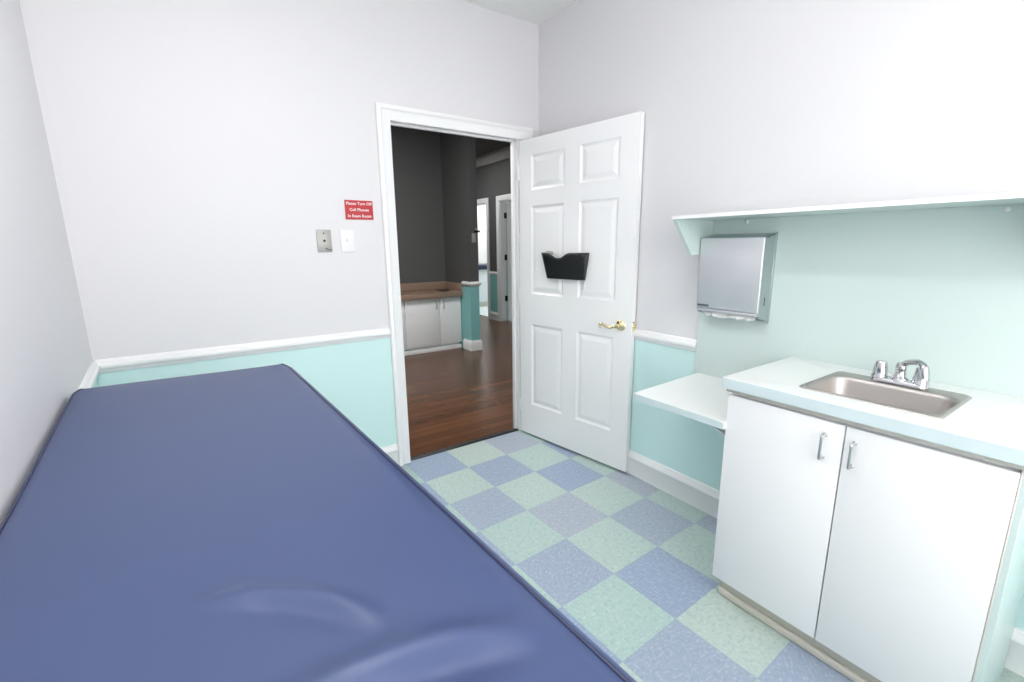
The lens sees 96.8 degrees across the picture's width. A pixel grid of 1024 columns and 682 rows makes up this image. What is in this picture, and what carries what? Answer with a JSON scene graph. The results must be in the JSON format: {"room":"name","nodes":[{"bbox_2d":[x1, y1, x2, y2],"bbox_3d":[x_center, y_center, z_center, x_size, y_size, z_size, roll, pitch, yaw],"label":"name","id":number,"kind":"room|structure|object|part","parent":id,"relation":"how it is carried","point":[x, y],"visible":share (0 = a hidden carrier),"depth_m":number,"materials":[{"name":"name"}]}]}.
{"room":"medical exam room","nodes":[
{"label":"medical exam room","id":0,"kind":"room"},
{"bbox_2d":[0,0,97,525],"bbox_3d":[-0.806,-0.209,0.488,0.338,3.020,3.772,-9,14,-33],"label":"wall","id":1,"kind":"structure","parent":0,"point":[45,352],"depth_m":1.29,"materials":[{"name":"paint"}]},
{"bbox_2d":[78,360,100,388],"bbox_3d":[-1.679,0.163,1.814,0.024,0.062,0.621,-10,15,-37],"label":"trim","id":2,"kind":"structure","parent":1,"relation":"attached to","point":[89,379],"depth_m":1.83,"materials":[{"name":"white paint"}]},
{"bbox_2d":[19,0,538,447],"bbox_3d":[-0.867,-0.659,2.641,2.520,3.020,0.072,-9,14,-33],"label":"wall","id":3,"kind":"structure","parent":0,"point":[200,150],"depth_m":2.25,"materials":[{"name":"paint"}]},
{"bbox_2d":[95,328,390,372],"bbox_3d":[-1.311,0.034,2.412,1.365,0.062,0.024,-9,14,-33],"label":"trim","id":4,"kind":"structure","parent":3,"relation":"attached to","point":[201,354],"depth_m":2.33,"materials":[{"name":"white paint"}]},
{"bbox_2d":[316,230,331,251],"bbox_3d":[-1.031,-0.549,2.498,0.077,0.120,0.010,-9,14,-33],"label":"wall plate","id":5,"kind":"object","parent":3,"relation":"attached to","point":[324,243],"visible":1,"depth_m":2.50,"materials":[{"name":"grey metal"}]},
{"bbox_2d":[340,230,354,251],"bbox_3d":[-0.925,-0.564,2.564,0.076,0.122,0.018,-9,14,-33],"label":"light switch","id":6,"kind":"object","parent":3,"relation":"attached to","point":[346,236],"visible":1,"depth_m":2.56,"materials":[{"name":"white plastic"}]},
{"bbox_2d":[344,200,373,219],"bbox_3d":[-0.866,-0.742,2.578,0.157,0.105,0.005,-9,14,-33],"label":"wall sign","id":7,"kind":"object","parent":3,"relation":"attached to","point":[354,209],"visible":1,"depth_m":2.58,"materials":[{"name":"red plastic"}]},
{"bbox_2d":[381,444,398,463],"bbox_3d":[-1.304,0.825,2.579,1.365,0.150,0.021,-9,14,-33],"label":"baseboard","id":8,"kind":"structure","parent":3,"relation":"attached to","point":[392,450],"depth_m":2.92,"materials":[{"name":"white paint"}]},
{"bbox_2d":[375,102,532,465],"bbox_3d":[-0.326,-0.330,3.085,1.087,2.184,0.126,-9,14,-33],"label":"trim","id":9,"kind":"structure","parent":3,"relation":"attached to","point":[387,115],"depth_m":2.84,"materials":[{"name":"white paint"}]},
{"bbox_3d":[-0.370,-0.336,3.115,1.049,2.184,0.027,-9,14,-33],"label":"casing","id":10,"kind":"part","parent":9,"relation":"part of","materials":[{"name":"white paint"}]},
{"bbox_2d":[518,111,644,471],"bbox_3d":[0.369,-0.265,2.940,0.098,2.074,0.950,-12,16,-42],"label":"door","id":11,"kind":"structure","parent":3,"relation":"in","point":[580,187],"depth_m":2.87,"materials":[{"name":"white paint"}]},
{"bbox_2d":[541,251,588,279],"bbox_3d":[0.330,-0.484,2.903,0.060,0.178,0.363,-11,16,-42],"label":"pocket","id":12,"kind":"object","parent":11,"relation":"attached to","point":[572,266],"visible":1,"depth_m":2.87,"materials":[{"name":"black plastic"}]},
{"bbox_3d":[0.592,-0.094,2.707,0.055,0.066,0.162,-11,16,-42],"label":"handle","id":13,"kind":"part","parent":11,"relation":"part of","materials":[{"name":"gold metal"}]},
{"bbox_2d":[391,126,510,318],"bbox_3d":[-0.103,-1.727,7.718,7.400,3.020,7.628,-9,14,-33],"label":"wall","id":14,"kind":"structure","parent":0,"point":[416,153],"depth_m":6.22,"materials":[{"name":"paint"}]},
{"bbox_2d":[461,281,480,286],"bbox_3d":[-1.137,-0.945,6.978,0.183,0.062,2.312,-9,14,-33],"label":"trim","id":15,"kind":"structure","parent":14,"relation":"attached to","point":[464,283],"depth_m":6.06,"materials":[{"name":"white paint"}]},
{"bbox_2d":[463,338,482,350],"bbox_3d":[-1.130,-0.127,7.151,0.175,0.140,2.308,-9,14,-33],"label":"baseboard","id":16,"kind":"structure","parent":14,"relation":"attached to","point":[475,345],"depth_m":6.23,"materials":[{"name":"white paint"}]},
{"bbox_2d":[440,133,479,346],"bbox_3d":[-1.178,-1.547,6.905,0.135,3.020,2.388,-9,14,-33],"label":"wall","id":17,"kind":"structure","parent":0,"point":[458,152],"depth_m":6.07,"materials":[{"name":"paint"}]},
{"bbox_2d":[472,233,475,242],"bbox_3d":[-0.494,-1.346,5.936,0.064,0.120,0.018,-9,14,-33],"label":"switch","id":18,"kind":"object","parent":17,"relation":"attached to","point":[473,234],"visible":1,"depth_m":5.94,"materials":[{"name":"grey plastic"}]},
{"bbox_2d":[475,137,509,156],"bbox_3d":[-1.492,-3.029,6.485,4.070,0.060,7.628,-9,14,-33],"label":"ceiling","id":19,"kind":"structure","parent":0,"point":[483,146],"depth_m":7.49,"materials":[{"name":"grey paint"}]},
{"bbox_2d":[476,158,510,312],"bbox_3d":[0.181,-1.757,7.848,0.120,3.020,7.528,-9,14,-33],"label":"wall","id":20,"kind":"structure","parent":0,"point":[493,180],"depth_m":8.43,"materials":[{"name":"paint"}]},
{"bbox_2d":[477,198,490,318],"bbox_3d":[-0.667,-1.637,9.124,0.142,2.280,1.015,-9,14,-33],"label":"trim","id":21,"kind":"structure","parent":20,"relation":"attached to","point":[485,201],"depth_m":8.68,"materials":[{"name":"white paint"}]},
{"bbox_2d":[476,146,509,167],"bbox_3d":[0.068,-3.142,7.489,0.120,0.160,7.528,-9,14,-33],"label":"trim","id":22,"kind":"structure","parent":20,"relation":"attached to","point":[501,154],"depth_m":8.02,"materials":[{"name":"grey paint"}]},
{"bbox_2d":[490,311,497,320],"bbox_3d":[-0.341,-0.482,8.787,0.021,0.150,0.275,-9,14,-33],"label":"baseboard","id":23,"kind":"structure","parent":20,"relation":"attached to","point":[493,315],"depth_m":8.79,"materials":[{"name":"white paint"}]},
{"bbox_2d":[496,194,510,320],"bbox_3d":[0.136,-1.405,7.973,0.142,2.280,1.280,-9,14,-33],"label":"trim","id":24,"kind":"structure","parent":20,"relation":"attached to","point":[500,200],"depth_m":8.39,"materials":[{"name":"white paint"}]},
{"bbox_2d":[504,203,511,319],"bbox_3d":[0.316,-1.474,8.590,0.955,2.140,0.035,-4,12,-18],"label":"door","id":25,"kind":"structure","parent":20,"relation":"in","point":[507,215],"depth_m":8.46,"materials":[{"name":"white paint"}]},
{"bbox_2d":[462,0,577,24],"bbox_3d":[0.184,-1.677,0.838,2.720,0.060,3.700,-9,14,-33],"label":"ceiling","id":26,"kind":"structure","parent":0,"point":[537,12],"depth_m":2.80,"materials":[{"name":"white paint"}]},
{"bbox_2d":[401,306,1023,681],"bbox_3d":[0.389,0.139,6.292,8.620,0.060,11.700,-9,14,-33],"label":"floor","id":27,"kind":"structure","parent":0,"point":[627,561],"depth_m":2.26,"materials":[{"name":"tile"}]},
{"bbox_2d":[0,363,636,681],"bbox_3d":[-0.546,0.732,0.947,0.630,0.984,2.009,-9,15,-36],"label":"exam table","id":28,"kind":"object","parent":27,"relation":"on","point":[234,525],"visible":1,"depth_m":0.63,"materials":[{"name":"blue leather"}]},
{"bbox_2d":[401,296,461,355],"bbox_3d":[-1.554,-0.190,6.027,1.763,0.730,0.494,-9,14,-33],"label":"base cabinet","id":29,"kind":"object","parent":27,"relation":"on","point":[434,324],"visible":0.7,"depth_m":6.09,"materials":[{"name":"white laminate"}]},
{"bbox_3d":[-1.580,-0.174,5.760,0.482,0.634,0.021,-9,14,-33],"label":"door","id":30,"kind":"part","parent":29,"relation":"part of","materials":[{"name":"white laminate"}]},
{"bbox_3d":[-1.178,-0.234,6.029,0.484,0.634,0.021,-9,14,-33],"label":"door","id":31,"kind":"part","parent":29,"relation":"part of","materials":[{"name":"white laminate"}]},
{"bbox_2d":[400,281,462,300],"bbox_3d":[-1.550,-0.632,5.931,1.773,0.174,0.512,-9,14,-33],"label":"countertop","id":32,"kind":"structure","parent":29,"relation":"on","point":[425,290],"depth_m":6.25,"materials":[{"name":"brown laminate"}]},
{"bbox_3d":[-0.844,-0.284,6.251,0.317,0.634,0.021,-9,14,-33],"label":"door","id":33,"kind":"part","parent":29,"relation":"part of","materials":[{"name":"white laminate"}]},
{"bbox_2d":[410,428,518,460],"bbox_3d":[-0.325,0.739,3.288,0.889,0.009,0.042,-9,14,-33],"label":"threshold","id":34,"kind":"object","parent":27,"relation":"on","point":[513,429],"depth_m":3.26,"materials":[{"name":"black"}]},
{"bbox_2d":[479,263,487,306],"bbox_3d":[-0.445,-1.392,11.118,1.500,0.980,0.650,-9,14,-33],"label":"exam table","id":35,"kind":"object","parent":27,"relation":"on","point":[483,288],"visible":0.04,"depth_m":10.64,"materials":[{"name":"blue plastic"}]},
{"bbox_2d":[479,263,486,269],"bbox_3d":[-0.450,-1.818,11.029,1.500,0.110,0.650,-9,14,-33],"label":"cushion","id":36,"kind":"object","parent":35,"relation":"on","point":[481,266],"depth_m":10.52,"materials":[{"name":"blue plastic"}]},
{"bbox_2d":[712,392,1023,681],"bbox_3d":[1.208,0.641,1.589,0.530,0.866,0.752,-9,14,-33],"label":"base cabinet","id":37,"kind":"object","parent":27,"relation":"on","point":[883,557],"visible":0.99,"depth_m":1.37,"materials":[{"name":"white laminate"}]},
{"bbox_3d":[0.916,0.600,1.612,0.019,0.763,0.372,-9,14,-33],"label":"door","id":38,"kind":"part","parent":37,"relation":"part of","materials":[{"name":"white laminate"}]},
{"bbox_3d":[0.970,0.331,1.425,0.032,0.087,0.013,-9,14,-33],"label":"handle","id":39,"kind":"part","parent":37,"relation":"part of","materials":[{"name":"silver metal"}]},
{"bbox_3d":[1.015,0.344,1.361,0.032,0.087,0.013,-9,14,-33],"label":"handle","id":40,"kind":"part","parent":37,"relation":"part of","materials":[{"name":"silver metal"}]},
{"bbox_2d":[722,356,1023,469],"bbox_3d":[1.213,0.190,1.497,0.528,0.054,0.794,-9,14,-33],"label":"countertop","id":41,"kind":"structure","parent":37,"relation":"on","point":[990,426],"depth_m":1.33,"materials":[{"name":"white laminate"}]},
{"bbox_2d":[799,371,971,418],"bbox_3d":[1.205,0.236,1.496,0.327,0.155,0.370,-9,14,-33],"label":"sink","id":42,"kind":"object","parent":41,"relation":"in","point":[933,403],"visible":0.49,"depth_m":1.52,"materials":[{"name":"silver metal"}]},
{"bbox_2d":[870,359,929,389],"bbox_3d":[1.300,0.099,1.523,0.100,0.101,0.169,-9,14,-33],"label":"faucet","id":43,"kind":"object","parent":41,"relation":"on","point":[920,380],"visible":1,"depth_m":1.52,"materials":[{"name":"silver metal"}]},
{"bbox_3d":[1.286,0.096,1.585,0.048,0.058,0.048,-9,14,-33],"label":"handle","id":44,"kind":"part","parent":43,"relation":"part of","materials":[{"name":"silver metal"}]},
{"bbox_3d":[1.317,0.137,1.548,0.054,0.017,0.160,-9,14,-33],"label":"plate","id":45,"kind":"part","parent":43,"relation":"part of","materials":[{"name":"silver metal"}]},
{"bbox_3d":[1.309,0.098,1.498,0.052,0.089,0.135,2,12,11],"label":"spout","id":46,"kind":"part","parent":43,"relation":"part of","materials":[{"name":"silver metal"}]},
{"bbox_3d":[1.348,0.114,1.496,0.048,0.058,0.048,-9,14,-33],"label":"handle","id":47,"kind":"part","parent":43,"relation":"part of","materials":[{"name":"silver metal"}]},
{"bbox_3d":[1.125,0.660,1.313,0.019,0.763,0.358,-9,14,-33],"label":"door","id":48,"kind":"part","parent":37,"relation":"part of","materials":[{"name":"white laminate"}]},
{"bbox_3d":[1.430,0.698,1.302,0.495,0.866,0.018,-9,14,-33],"label":"panel","id":49,"kind":"part","parent":37,"relation":"part of","materials":[{"name":"green laminate"}]},
{"bbox_2d":[539,0,1023,630],"bbox_3d":[1.258,-0.518,1.866,0.100,3.020,3.772,-9,14,-33],"label":"wall","id":50,"kind":"structure","parent":0,"point":[747,105],"depth_m":1.94,"materials":[{"name":"paint"}]},
{"bbox_2d":[633,329,696,351],"bbox_3d":[0.569,-0.083,2.884,0.024,0.062,1.344,-9,14,-33],"label":"trim","id":51,"kind":"structure","parent":50,"relation":"attached to","point":[643,335],"depth_m":2.49,"materials":[{"name":"white paint"}]},
{"bbox_2d":[633,373,731,435],"bbox_3d":[0.881,0.421,2.066,0.535,0.385,0.462,-9,14,-33],"label":"desk","id":52,"kind":"object","parent":50,"relation":"attached to","point":[699,397],"visible":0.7,"depth_m":1.97,"materials":[{"name":"white laminate"}]},
{"bbox_2d":[626,449,1023,676],"bbox_3d":[1.215,0.892,2.138,0.021,0.150,3.600,-9,14,-33],"label":"baseboard","id":53,"kind":"structure","parent":50,"relation":"attached to","point":[701,496],"depth_m":2.49,"materials":[{"name":"white paint"}]},
{"bbox_2d":[672,192,1023,254],"bbox_3d":[1.181,-0.391,1.629,0.293,0.172,1.227,-9,14,-33],"label":"wall shelf","id":54,"kind":"object","parent":50,"relation":"attached to","point":[691,228],"visible":0.92,"depth_m":1.59,"materials":[{"name":"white laminate"}]},
{"bbox_2d":[694,204,1023,397],"bbox_3d":[1.297,-0.111,1.795,0.014,0.762,1.230,-9,14,-33],"label":"backsplash panel","id":55,"kind":"object","parent":50,"relation":"attached to","point":[942,288],"visible":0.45,"depth_m":1.64,"materials":[{"name":"green laminate"}]},
{"bbox_2d":[696,232,777,322],"bbox_3d":[1.013,-0.291,2.075,0.103,0.394,0.299,-9,14,-33],"label":"dispenser","id":56,"kind":"object","parent":55,"relation":"attached to","point":[736,271],"visible":1,"depth_m":2.01,"materials":[{"name":"silver metal"}]},
{"bbox_2d":[702,308,754,321],"bbox_3d":[1.001,-0.127,2.104,0.042,0.054,0.268,-9,14,-33],"label":"paper towel","id":57,"kind":"object","parent":56,"relation":"in","point":[706,313],"visible":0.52,"depth_m":2.09,"materials":[{"name":"white paper"}]}
]}

